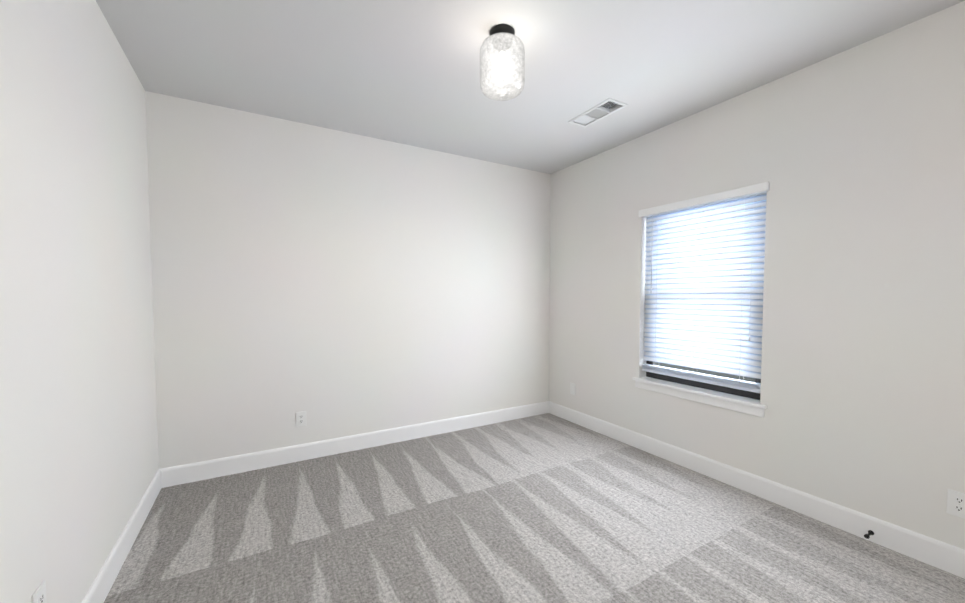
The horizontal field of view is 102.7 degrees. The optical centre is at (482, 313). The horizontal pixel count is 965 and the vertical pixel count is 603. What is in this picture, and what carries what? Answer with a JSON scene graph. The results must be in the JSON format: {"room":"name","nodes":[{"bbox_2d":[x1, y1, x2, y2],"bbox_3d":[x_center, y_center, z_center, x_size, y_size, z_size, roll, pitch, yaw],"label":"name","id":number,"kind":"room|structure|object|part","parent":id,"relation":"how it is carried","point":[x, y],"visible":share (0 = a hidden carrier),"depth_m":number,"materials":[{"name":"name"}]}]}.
{"room":"empty bedroom","nodes":[
{"label":"empty bedroom","id":0,"kind":"room"},
{"bbox_2d":[0,0,158,602],"bbox_3d":[-1.352,-0.062,0.910,0.160,2.740,3.976,-1,3,-30],"label":"wall","id":1,"kind":"structure","parent":0,"point":[79,465],"depth_m":1.50,"materials":[{"name":"paint"}]},
{"bbox_2d":[32,580,46,602],"bbox_3d":[-1.421,0.940,1.239,0.009,0.122,0.078,-1,3,-30],"label":"electrical outlet","id":2,"kind":"object","parent":1,"relation":"attached to","point":[39,595],"visible":1,"depth_m":1.24,"materials":[{"name":"white plastic"}]},
{"bbox_2d":[82,470,161,602],"bbox_3d":[-1.274,1.238,1.003,0.014,0.135,3.962,-1,3,-30],"label":"baseboard","id":3,"kind":"structure","parent":1,"relation":"attached to","point":[100,587],"depth_m":1.95,"materials":[{"name":"white wood"}]},
{"bbox_2d":[145,91,550,468],"bbox_3d":[-0.794,-0.176,3.625,3.856,2.740,0.160,-1,3,-30],"label":"wall","id":4,"kind":"structure","parent":0,"point":[332,283],"depth_m":3.23,"materials":[{"name":"paint"}]},
{"bbox_2d":[296,411,305,426],"bbox_3d":[-1.489,0.869,3.166,0.078,0.122,0.009,-1,3,-30],"label":"electrical outlet","id":5,"kind":"object","parent":4,"relation":"attached to","point":[300,418],"visible":1,"depth_m":3.16,"materials":[{"name":"white plastic"}]},
{"bbox_2d":[159,401,548,487],"bbox_3d":[-0.751,1.128,3.604,3.536,0.135,0.014,-1,3,-30],"label":"baseboard","id":6,"kind":"structure","parent":4,"relation":"attached to","point":[194,472],"depth_m":3.29,"materials":[{"name":"white wood"}]},
{"bbox_2d":[96,0,964,173],"bbox_3d":[0.245,-1.530,1.778,3.856,0.120,4.296,-1,3,-30],"label":"ceiling","id":7,"kind":"structure","parent":0,"point":[406,72],"depth_m":2.25,"materials":[{"name":"paint"}]},
{"bbox_2d":[480,24,524,100],"bbox_3d":[0.104,-1.322,2.043,0.238,0.317,0.238,-1,3,-30],"label":"flush-mount light","id":8,"kind":"object","parent":7,"relation":"hanging from","point":[501,41],"visible":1,"depth_m":1.98,"materials":[{"name":"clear glass"}]},
{"bbox_3d":[0.104,-1.319,2.043,0.060,0.112,0.060,-1,3,-30],"label":"bulb","id":9,"kind":"part","parent":8,"relation":"part of","materials":[{"name":"white glass"}]},
{"bbox_2d":[568,98,627,126],"bbox_3d":[0.868,-1.575,2.932,0.190,0.124,0.425,-1,3,-30],"label":"ceiling vent","id":10,"kind":"object","parent":7,"relation":"in","point":[606,108],"visible":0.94,"depth_m":2.92,"materials":[{"name":"white metal"}]},
{"bbox_2d":[104,413,964,602],"bbox_3d":[0.245,1.318,1.898,3.856,0.100,4.296,-1,3,-30],"label":"floor","id":11,"kind":"structure","parent":0,"point":[546,508],"depth_m":2.16,"materials":[{"name":"carpet"}]},
{"bbox_2d":[549,1,964,549],"bbox_3d":[1.843,-0.140,2.767,0.160,2.740,3.976,-1,3,-30],"label":"wall","id":12,"kind":"structure","parent":0,"point":[854,157],"depth_m":2.28,"materials":[{"name":"paint"}]},
{"bbox_2d":[570,383,575,394],"bbox_3d":[0.969,0.813,4.141,0.010,0.122,0.078,-1,3,-30],"label":"outlet plate","id":13,"kind":"object","parent":12,"relation":"attached to","point":[572,388],"visible":1,"depth_m":4.14,"materials":[{"name":"white plastic"}]},
{"bbox_2d":[632,377,766,416],"bbox_3d":[1.654,0.633,3.025,0.128,0.087,1.045,-1,3,-30],"label":"window sill","id":14,"kind":"structure","parent":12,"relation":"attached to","point":[750,406],"depth_m":2.91,"materials":[{"name":"white wood"}]},
{"bbox_2d":[646,360,760,399],"bbox_3d":[1.725,-0.139,3.034,0.059,1.455,0.955,-1,3,-30],"label":"window unit","id":15,"kind":"structure","parent":12,"relation":"in","point":[743,393],"depth_m":3.00,"materials":[{"name":"grey"}]},
{"bbox_2d":[639,182,768,392],"bbox_3d":[1.649,-0.174,2.988,0.097,1.405,0.987,-1,3,-30],"label":"window blinds","id":16,"kind":"object","parent":12,"relation":"attached to","point":[704,287],"visible":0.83,"depth_m":2.92,"materials":[{"name":"white plastic"}]},
{"bbox_2d":[549,401,964,578],"bbox_3d":[1.771,1.163,2.772,0.014,0.135,3.962,-1,3,-30],"label":"baseboard","id":17,"kind":"structure","parent":12,"relation":"attached to","point":[944,556],"depth_m":2.41,"materials":[{"name":"white wood"}]},
{"bbox_2d":[864,530,873,538],"bbox_3d":[2.108,1.209,2.105,0.075,0.025,0.025,-1,3,-30],"label":"door stop","id":18,"kind":"object","parent":17,"relation":"attached to","point":[870,532],"visible":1,"depth_m":2.10,"materials":[{"name":"black metal"}]},
{"bbox_2d":[946,489,964,518],"bbox_3d":[2.298,0.922,1.859,0.009,0.122,0.078,-1,3,-30],"label":"electrical outlet","id":19,"kind":"object","parent":12,"relation":"attached to","point":[955,503],"visible":1,"depth_m":1.87,"materials":[{"name":"white plastic"}]}
]}

